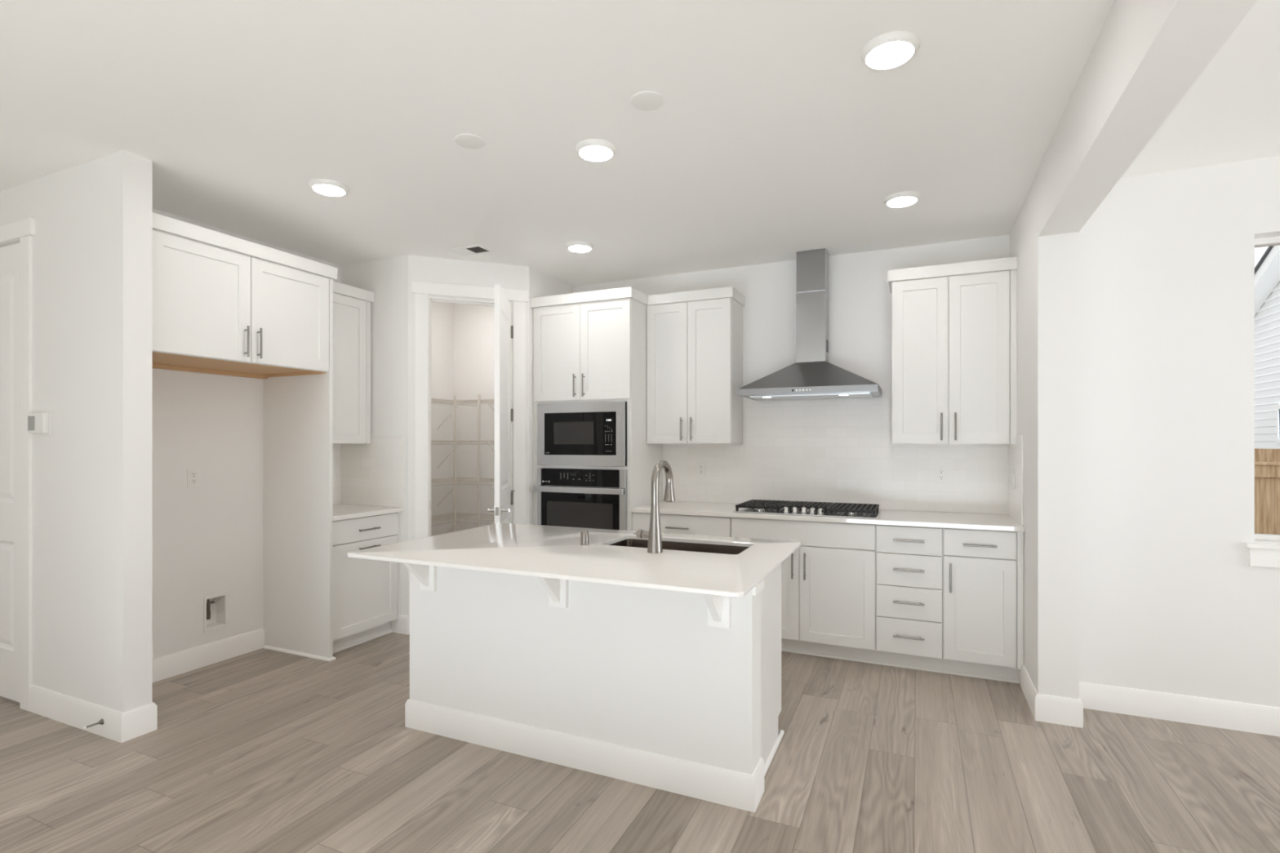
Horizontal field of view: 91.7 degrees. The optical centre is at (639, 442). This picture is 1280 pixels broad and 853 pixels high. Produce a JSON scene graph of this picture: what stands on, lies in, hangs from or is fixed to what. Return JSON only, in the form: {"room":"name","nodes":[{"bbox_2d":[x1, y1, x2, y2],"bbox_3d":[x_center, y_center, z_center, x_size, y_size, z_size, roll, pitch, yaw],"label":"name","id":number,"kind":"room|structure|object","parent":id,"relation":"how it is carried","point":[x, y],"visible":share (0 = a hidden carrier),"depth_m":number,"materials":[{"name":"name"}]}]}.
{"room":"kitchen","nodes":[
{"label":"kitchen","id":0,"kind":"room"},
{"bbox_2d":[0,150,151,712],"bbox_3d":[-4.035,0.015,3.676,3.636,2.743,0.120,0,0,24],"label":"wall","id":1,"kind":"structure","parent":0,"point":[92,240],"depth_m":2.99,"materials":[{"name":"white paint"}]},
{"bbox_2d":[0,242,20,702],"bbox_3d":[-3.576,0.159,3.418,0.802,2.425,0.053,0,0,24],"label":"door","id":2,"kind":"structure","parent":1,"relation":"in","point":[10,255],"depth_m":3.32,"materials":[{"name":"white paint"}]},
{"bbox_2d":[0,217,35,711],"bbox_3d":[-3.592,0.117,3.401,1.038,2.538,0.022,0,0,24],"label":"trim","id":3,"kind":"structure","parent":1,"relation":"attached to","point":[24,230],"depth_m":3.21,"materials":[{"name":"white paint"}]},
{"bbox_2d":[27,411,52,435],"bbox_3d":[-3.051,-0.094,3.156,0.177,0.122,0.028,0,0,24],"label":"thermostat","id":4,"kind":"object","parent":1,"relation":"attached to","point":[39,424],"visible":1,"depth_m":3.13,"materials":[{"name":"white plastic"}]},
{"bbox_2d":[81,719,103,729],"bbox_3d":[-2.549,1.316,2.891,0.028,0.028,0.077,0,0,24],"label":"door stop","id":5,"kind":"object","parent":1,"relation":"attached to","point":[100,722],"visible":1,"depth_m":2.90,"materials":[{"name":"silver metal"}]},
{"bbox_2d":[151,208,453,659],"bbox_3d":[-2.428,0.015,4.620,0.120,2.743,2.911,0,0,24],"label":"wall","id":6,"kind":"structure","parent":0,"point":[207,540],"depth_m":3.91,"materials":[{"name":"white paint"}]},
{"bbox_2d":[29,627,264,742],"bbox_3d":[-2.533,1.319,3.560,0.826,0.133,1.158,0,0,24],"label":"baseboard","id":7,"kind":"structure","parent":6,"relation":"attached to","point":[118,726],"depth_m":3.12,"materials":[{"name":"white paint"}]},
{"bbox_2d":[186,468,199,488],"bbox_3d":[-2.726,0.218,3.793,0.007,0.117,0.072,0,0,24],"label":"electrical outlet","id":8,"kind":"object","parent":6,"relation":"attached to","point":[193,474],"visible":1,"depth_m":3.79,"materials":[{"name":"white plastic"}]},
{"bbox_2d":[191,471,196,477],"bbox_3d":[-2.724,0.198,3.792,0.002,0.033,0.033,0,0,24],"label":"receptacle","id":9,"kind":"object","parent":8,"relation":"attached to","point":[193,474],"depth_m":3.79,"materials":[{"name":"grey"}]},
{"bbox_2d":[191,479,196,484],"bbox_3d":[-2.724,0.238,3.792,0.002,0.033,0.033,0,0,24],"label":"receptacle","id":10,"kind":"object","parent":8,"relation":"attached to","point":[193,481],"depth_m":3.79,"materials":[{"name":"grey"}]},
{"bbox_2d":[204,591,227,632],"bbox_3d":[-2.711,1.067,3.929,0.088,0.224,0.142,0,0,24],"label":"water supply box","id":11,"kind":"object","parent":6,"relation":"attached to","point":[215,606],"visible":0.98,"depth_m":3.97,"materials":[{"name":"white plastic"}]},
{"bbox_2d":[151,212,337,378],"bbox_3d":[-2.442,-0.774,3.618,0.668,0.690,1.066,0,0,24],"label":"upper cabinet","id":12,"kind":"object","parent":6,"relation":"attached to","point":[215,310],"visible":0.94,"depth_m":3.42,"materials":[{"name":"white paint"}]},
{"bbox_2d":[333,444,340,504],"bbox_3d":[-2.414,0.241,4.491,0.008,0.461,0.583,0,0,24],"label":"tile backsplash","id":13,"kind":"structure","parent":6,"relation":"attached to","point":[336,447],"depth_m":4.72,"materials":[{"name":"white tile"}]},
{"bbox_2d":[333,280,373,444],"bbox_3d":[-2.250,-0.554,4.421,0.365,1.129,0.590,0,0,24],"label":"upper cabinet","id":14,"kind":"object","parent":6,"relation":"attached to","point":[351,316],"visible":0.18,"depth_m":4.47,"materials":[{"name":"white paint"}]},
{"bbox_2d":[431,440,476,468],"bbox_3d":[-1.864,0.110,5.339,0.314,0.257,1.129,0,0,24],"label":"wire shelf","id":15,"kind":"object","parent":6,"relation":"attached to","point":[432,441],"visible":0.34,"depth_m":5.39,"materials":[{"name":"grey metal"}]},
{"bbox_2d":[431,512,477,533],"bbox_3d":[-1.864,0.795,5.339,0.314,0.257,1.129,0,0,24],"label":"wire shelf","id":16,"kind":"object","parent":6,"relation":"attached to","point":[449,516],"visible":0.38,"depth_m":5.60,"materials":[{"name":"grey metal"}]},
{"bbox_2d":[431,477,477,506],"bbox_3d":[-1.864,0.460,5.339,0.314,0.257,1.129,0,0,24],"label":"wire shelf","id":17,"kind":"object","parent":6,"relation":"attached to","point":[446,479],"visible":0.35,"depth_m":5.57,"materials":[{"name":"grey metal"}]},
{"bbox_2d":[431,398,477,430],"bbox_3d":[-1.864,-0.245,5.339,0.314,0.257,1.129,0,0,24],"label":"wire shelf","id":18,"kind":"object","parent":6,"relation":"attached to","point":[433,400],"visible":0.45,"depth_m":5.58,"materials":[{"name":"grey metal"}]},
{"bbox_2d":[341,254,408,615],"bbox_3d":[-1.964,0.015,4.681,0.679,2.743,0.114,0,0,24],"label":"wall","id":19,"kind":"structure","parent":0,"point":[388,278],"depth_m":4.56,"materials":[{"name":"white paint"}]},
{"bbox_2d":[340,435,404,507],"bbox_3d":[-2.007,0.210,4.632,0.638,0.522,0.009,0,0,24],"label":"tile backsplash","id":20,"kind":"structure","parent":19,"relation":"attached to","point":[372,474],"depth_m":4.62,"materials":[{"name":"white tile"}]},
{"bbox_2d":[391,614,409,635],"bbox_3d":[-1.724,1.319,4.508,0.188,0.133,0.039,0,0,14],"label":"baseboard","id":21,"kind":"structure","parent":19,"relation":"attached to","point":[402,625],"depth_m":4.50,"materials":[{"name":"white paint"}]},
{"bbox_2d":[408,254,528,615],"bbox_3d":[-1.286,0.015,4.695,0.875,2.743,0.114,0,0,-20],"label":"wall","id":22,"kind":"structure","parent":0,"point":[420,268],"depth_m":4.61,"materials":[{"name":"white paint"}]},
{"bbox_2d":[411,280,528,539],"bbox_3d":[-1.275,0.110,4.688,0.842,2.553,0.136,0,0,-20],"label":"trim","id":23,"kind":"structure","parent":22,"relation":"attached to","point":[421,290],"depth_m":4.54,"materials":[{"name":"white paint"}]},
{"bbox_2d":[486,284,515,524],"bbox_3d":[-0.979,0.159,4.455,0.162,2.425,0.650,0,0,-5],"label":"door","id":24,"kind":"structure","parent":22,"relation":"in","point":[504,331],"depth_m":4.23,"materials":[{"name":"white paint"}]},
{"bbox_2d":[528,266,572,524],"bbox_3d":[-0.773,0.015,5.116,0.114,2.743,0.657,0,0,24],"label":"wall","id":25,"kind":"structure","parent":0,"point":[540,284],"depth_m":4.83,"materials":[{"name":"white paint"}]},
{"bbox_2d":[0,0,1279,286],"bbox_3d":[-0.877,-1.417,0.489,12.200,0.120,9.620,0,0,24],"label":"ceiling","id":26,"kind":"structure","parent":0,"point":[771,139],"depth_m":2.57,"materials":[{"name":"white paint"}]},
{"bbox_2d":[308,178,348,196],"bbox_3d":[-1.644,-1.343,3.283,0.188,0.028,0.188,0,0,24],"label":"recessed light","id":27,"kind":"object","parent":26,"relation":"in","point":[327,187],"visible":1,"depth_m":3.25,"materials":[{"name":"white plastic"}]},
{"bbox_2d":[453,133,485,148],"bbox_3d":[-0.765,-1.353,2.793,0.136,0.007,0.136,0,0,24],"label":"cover plate","id":28,"kind":"object","parent":26,"relation":"attached to","point":[465,140],"visible":1,"depth_m":2.78,"materials":[{"name":"white plastic"}]},
{"bbox_2d":[447,244,493,256],"bbox_3d":[-1.195,-1.353,4.381,0.275,0.006,0.170,0,0,24],"label":"ceiling vent","id":29,"kind":"object","parent":26,"relation":"in","point":[477,249],"visible":1,"depth_m":4.38,"materials":[{"name":"white plastic"}]},
{"bbox_2d":[565,240,593,252],"bbox_3d":[-0.415,-1.343,4.274,0.188,0.028,0.188,0,0,24],"label":"recessed light","id":30,"kind":"object","parent":26,"relation":"in","point":[576,246],"visible":1,"depth_m":4.22,"materials":[{"name":"white plastic"}]},
{"bbox_2d":[575,138,616,161],"bbox_3d":[-0.203,-1.343,2.866,0.188,0.028,0.188,0,0,24],"label":"recessed light","id":31,"kind":"object","parent":26,"relation":"in","point":[589,149],"visible":1,"depth_m":2.83,"materials":[{"name":"white plastic"}]},
{"bbox_2d":[630,90,664,110],"bbox_3d":[0.030,-1.353,2.463,0.136,0.007,0.136,0,0,24],"label":"cover plate","id":32,"kind":"object","parent":26,"relation":"attached to","point":[646,100],"visible":1,"depth_m":2.45,"materials":[{"name":"white plastic"}]},
{"bbox_2d":[860,31,919,70],"bbox_3d":[0.860,-1.343,2.140,0.188,0.028,0.188,0,0,24],"label":"recessed light","id":33,"kind":"object","parent":26,"relation":"in","point":[891,50],"visible":1,"depth_m":2.11,"materials":[{"name":"white plastic"}]},
{"bbox_2d":[883,191,919,207],"bbox_3d":[1.452,-1.343,3.442,0.188,0.028,0.188,0,0,24],"label":"recessed light","id":34,"kind":"object","parent":26,"relation":"in","point":[904,198],"visible":1,"depth_m":3.40,"materials":[{"name":"white plastic"}]},
{"bbox_2d":[0,632,1279,852],"bbox_3d":[-0.852,1.416,0.544,12.000,0.060,9.500,0,0,24],"label":"floor","id":35,"kind":"structure","parent":0,"point":[263,750],"depth_m":2.55,"materials":[{"name":"wood"}]},
{"bbox_2d":[263,278,336,661],"bbox_3d":[-2.249,0.171,4.082,0.641,2.430,0.050,0,0,24],"label":"end panel","id":36,"kind":"object","parent":35,"relation":"on","point":[298,410],"visible":0.83,"depth_m":4.05,"materials":[{"name":"white paint"}]},
{"bbox_2d":[333,511,399,653],"bbox_3d":[-2.123,0.945,4.365,0.642,0.883,0.591,0,0,24],"label":"base cabinet","id":37,"kind":"object","parent":35,"relation":"on","point":[366,592],"visible":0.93,"depth_m":4.22,"materials":[{"name":"white paint"}]},
{"bbox_2d":[333,504,403,520],"bbox_3d":[-2.127,0.487,4.367,0.634,0.030,0.591,0,0,24],"label":"countertop","id":38,"kind":"structure","parent":37,"relation":"on","point":[340,512],"depth_m":4.33,"materials":[{"name":"white stone"}]},
{"bbox_2d":[453,395,456,531],"bbox_3d":[-1.632,0.485,5.474,0.018,1.800,0.019,0,0,24],"label":"pole","id":39,"kind":"object","parent":35,"relation":"on","point":[455,396],"visible":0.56,"depth_m":5.46,"materials":[{"name":"white metal"}]},
{"bbox_2d":[477,394,479,527],"bbox_3d":[-1.391,0.485,5.367,0.018,1.800,0.019,0,0,24],"label":"pole","id":40,"kind":"object","parent":35,"relation":"on","point":[478,395],"visible":0.55,"depth_m":5.36,"materials":[{"name":"white metal"}]},
{"bbox_2d":[403,563,784,813],"bbox_3d":[-0.256,0.938,2.903,1.724,0.896,0.881,0,0,24],"label":"kitchen island","id":41,"kind":"object","parent":35,"relation":"on","point":[673,691],"visible":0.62,"depth_m":2.62,"materials":[{"name":"white paint"}]},
{"bbox_2d":[346,522,800,597],"bbox_3d":[-0.248,0.481,2.806,1.736,0.018,1.102,0,0,24],"label":"island countertop","id":42,"kind":"structure","parent":41,"relation":"on","point":[553,552],"depth_m":2.56,"materials":[{"name":"white stone"}]},
{"bbox_2d":[580,531,588,545],"bbox_3d":[-0.255,0.442,2.867,0.039,0.059,0.039,0,0,24],"label":"switch","id":43,"kind":"object","parent":42,"relation":"on","point":[584,535],"visible":1,"depth_m":2.85,"materials":[{"name":"silver metal"}]},
{"bbox_2d":[633,460,675,553],"bbox_3d":[0.068,0.275,2.760,0.133,0.394,0.233,0,0,24],"label":"faucet","id":44,"kind":"object","parent":42,"relation":"on","point":[653,535],"visible":1,"depth_m":2.66,"materials":[{"name":"silver metal"}]},
{"bbox_2d":[608,538,749,554],"bbox_3d":[0.174,0.596,2.888,0.693,0.212,0.358,0,0,24],"label":"sink","id":45,"kind":"object","parent":42,"relation":"in","point":[671,545],"visible":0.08,"depth_m":3.03,"materials":[{"name":"grey metal"}]},
{"bbox_2d":[530,286,662,530],"bbox_3d":[-0.328,0.134,4.914,0.863,2.505,0.662,0,0,24],"label":"tall cabinet","id":46,"kind":"object","parent":35,"relation":"on","point":[591,352],"visible":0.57,"depth_m":4.64,"materials":[{"name":"white paint"}]},
{"bbox_2d":[533,468,626,530],"bbox_3d":[-0.359,0.558,4.845,0.757,0.716,0.560,0,0,24],"label":"wall oven","id":47,"kind":"object","parent":46,"relation":"in","point":[597,499],"visible":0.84,"depth_m":4.62,"materials":[{"name":"silver metal"}]},
{"bbox_2d":[537,400,626,466],"bbox_3d":[-0.356,-0.063,4.848,0.751,0.472,0.454,0,0,24],"label":"microwave","id":48,"kind":"object","parent":46,"relation":"in","point":[571,433],"visible":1,"depth_m":4.64,"materials":[{"name":"silver metal"}]},
{"bbox_2d":[632,512,731,537],"bbox_3d":[0.392,0.945,4.604,0.737,0.883,0.642,0,0,24],"label":"base cabinet","id":49,"kind":"object","parent":35,"relation":"on","point":[710,526],"visible":0.23,"depth_m":4.31,"materials":[{"name":"white paint"}]},
{"bbox_2d":[630,500,1024,532],"bbox_3d":[1.170,0.487,4.262,2.436,0.030,0.634,0,0,24],"label":"countertop","id":50,"kind":"structure","parent":49,"relation":"on","point":[1004,522],"depth_m":3.97,"materials":[{"name":"white stone"}]},
{"bbox_2d":[733,499,880,519],"bbox_3d":[1.147,0.448,4.246,0.914,0.047,0.500,0,0,24],"label":"gas cooktop","id":51,"kind":"object","parent":50,"relation":"in","point":[754,506],"visible":1,"depth_m":4.14,"materials":[{"name":"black metal"}]},
{"bbox_2d":[731,517,876,664],"bbox_3d":[1.148,0.945,4.267,0.918,0.883,0.642,0,0,24],"label":"base cabinet","id":52,"kind":"object","parent":35,"relation":"on","point":[828,583],"visible":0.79,"depth_m":3.95,"materials":[{"name":"white paint"}]},
{"bbox_2d":[875,524,942,672],"bbox_3d":[1.736,0.945,4.005,0.370,0.883,0.642,0,0,24],"label":"base cabinet","id":53,"kind":"object","parent":35,"relation":"on","point":[909,559],"visible":1,"depth_m":3.75,"materials":[{"name":"white paint"}]},
{"bbox_2d":[942,528,1023,683],"bbox_3d":[2.093,0.945,3.846,0.411,0.883,0.642,0,0,24],"label":"base cabinet","id":54,"kind":"object","parent":35,"relation":"on","point":[983,570],"visible":0.98,"depth_m":3.59,"materials":[{"name":"white paint"}]},
{"bbox_2d":[453,235,1008,532],"bbox_3d":[0.364,0.015,5.035,4.882,2.743,0.120,0,0,24],"label":"wall","id":55,"kind":"structure","parent":0,"point":[860,297],"depth_m":4.69,"materials":[{"name":"white paint"}]},
{"bbox_2d":[456,514,494,524],"bbox_3d":[-1.158,0.795,5.459,0.862,0.257,0.333,0,0,24],"label":"wire shelf","id":56,"kind":"object","parent":55,"relation":"attached to","point":[470,517],"visible":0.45,"depth_m":5.46,"materials":[{"name":"grey metal"}]},
{"bbox_2d":[456,478,494,491],"bbox_3d":[-1.158,0.460,5.459,0.862,0.257,0.333,0,0,24],"label":"wire shelf","id":57,"kind":"object","parent":55,"relation":"attached to","point":[492,480],"visible":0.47,"depth_m":5.45,"materials":[{"name":"grey metal"}]},
{"bbox_2d":[456,440,494,452],"bbox_3d":[-1.158,0.110,5.459,0.862,0.257,0.333,0,0,24],"label":"wire shelf","id":58,"kind":"object","parent":55,"relation":"attached to","point":[464,441],"visible":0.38,"depth_m":5.41,"materials":[{"name":"grey metal"}]},
{"bbox_2d":[457,399,494,412],"bbox_3d":[-1.158,-0.245,5.459,0.862,0.257,0.333,0,0,24],"label":"wire shelf","id":59,"kind":"object","parent":55,"relation":"attached to","point":[482,401],"visible":0.37,"depth_m":5.45,"materials":[{"name":"grey metal"}]},
{"bbox_2d":[646,286,745,444],"bbox_3d":[0.421,-0.554,4.738,0.680,1.129,0.374,0,0,24],"label":"upper cabinet","id":60,"kind":"object","parent":55,"relation":"attached to","point":[695,348],"visible":1,"depth_m":4.60,"materials":[{"name":"white paint"}]},
{"bbox_2d":[737,248,881,400],"bbox_3d":[1.188,-0.834,4.337,0.914,1.044,0.464,0,0,24],"label":"range hood","id":61,"kind":"object","parent":55,"relation":"attached to","point":[811,376],"visible":1,"depth_m":4.34,"materials":[{"name":"silver metal"}]},
{"bbox_2d":[826,339,827,352],"bbox_3d":[1.334,-0.686,4.422,0.001,0.085,0.090,0,0,24],"label":"vent","id":62,"kind":"object","parent":61,"relation":"attached to","point":[826,340],"depth_m":4.41,"materials":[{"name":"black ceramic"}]},
{"bbox_2d":[662,396,1008,515],"bbox_3d":[1.294,0.076,4.549,2.428,0.792,0.008,0,0,24],"label":"tile backsplash","id":63,"kind":"structure","parent":55,"relation":"attached to","point":[831,450],"depth_m":4.49,"materials":[{"name":"white tile"}]},
{"bbox_2d":[697,462,705,476],"bbox_3d":[0.483,0.214,4.901,0.072,0.117,0.007,0,0,24],"label":"electrical outlet","id":64,"kind":"object","parent":63,"relation":"attached to","point":[700,465],"visible":1,"depth_m":4.90,"materials":[{"name":"white plastic"}]},
{"bbox_2d":[935,466,946,483],"bbox_3d":[2.042,0.218,4.207,0.072,0.117,0.007,0,0,24],"label":"electrical outlet","id":65,"kind":"object","parent":63,"relation":"attached to","point":[940,471],"visible":1,"depth_m":4.21,"materials":[{"name":"white plastic"}]},
{"bbox_2d":[938,469,943,474],"bbox_3d":[2.041,0.198,4.205,0.033,0.033,0.002,0,0,24],"label":"receptacle","id":66,"kind":"object","parent":65,"relation":"attached to","point":[940,471],"depth_m":4.20,"materials":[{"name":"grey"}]},
{"bbox_2d":[938,475,943,479],"bbox_3d":[2.041,0.238,4.205,0.033,0.033,0.002,0,0,24],"label":"receptacle","id":67,"kind":"object","parent":65,"relation":"attached to","point":[940,477],"depth_m":4.20,"materials":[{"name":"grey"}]},
{"bbox_2d":[888,256,1017,444],"bbox_3d":[2.007,-0.554,4.031,0.720,1.129,0.374,0,0,24],"label":"upper cabinet","id":68,"kind":"object","parent":55,"relation":"attached to","point":[954,337],"visible":1,"depth_m":3.88,"materials":[{"name":"white paint"}]},
{"bbox_2d":[1008,0,1257,699],"bbox_3d":[0.601,0.015,-0.220,0.171,2.743,9.287,0,0,24],"label":"wall","id":69,"kind":"structure","parent":0,"point":[1145,55],"depth_m":3.04,"materials":[{"name":"white paint"}]},
{"bbox_2d":[1008,435,1023,525],"bbox_3d":[2.288,0.215,3.789,0.008,0.514,0.588,0,0,24],"label":"tile backsplash","id":70,"kind":"structure","parent":69,"relation":"attached to","point":[1015,451],"depth_m":3.70,"materials":[{"name":"white tile"}]},
{"bbox_2d":[1079,155,1279,707],"bbox_3d":[4.239,0.015,2.482,4.276,2.743,0.160,0,0,24],"label":"wall","id":71,"kind":"structure","parent":0,"point":[1171,600],"depth_m":3.10,"materials":[{"name":"white paint"}]},
{"bbox_2d":[1018,664,1279,736],"bbox_3d":[4.109,1.319,2.429,4.451,0.133,0.529,0,0,24],"label":"baseboard","id":72,"kind":"structure","parent":71,"relation":"attached to","point":[1219,713],"depth_m":3.07,"materials":[{"name":"white paint"}]},
{"bbox_2d":[1244,236,1279,568],"bbox_3d":[3.639,-0.204,2.730,1.545,1.590,0.185,0,0,24],"label":"window","id":73,"kind":"structure","parent":71,"relation":"in","point":[1264,553],"depth_m":2.96,"materials":[{"name":"white plastic"}]},
{"label":"outside","id":74,"kind":"structure","parent":0,"visible":0},
{"bbox_3d":[30.623,2.136,22.046,42.000,0.100,54.800,0,0,24],"label":"ground","id":75,"kind":"structure","parent":74,"visible":0},
{"bbox_2d":[1254,244,1279,448],"bbox_3d":[15.418,-3.821,7.281,8.760,11.815,13.850,0,0,24],"label":"house","id":76,"kind":"structure","parent":75,"relation":"on","point":[1267,271],"depth_m":13.79,"materials":[{"name":"white"}]},
{"bbox_2d":[1254,462,1279,534],"bbox_3d":[8.264,1.151,7.490,4.040,1.810,0.130,0,0,24],"label":"wooden fence","id":77,"kind":"object","parent":75,"relation":"on","point":[1267,474],"visible":0.02,"depth_m":7.69,"materials":[{"name":"brown wood"}]},
{"bbox_2d":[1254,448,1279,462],"bbox_3d":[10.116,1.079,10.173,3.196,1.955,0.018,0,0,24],"label":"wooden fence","id":78,"kind":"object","parent":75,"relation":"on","point":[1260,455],"visible":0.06,"depth_m":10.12,"materials":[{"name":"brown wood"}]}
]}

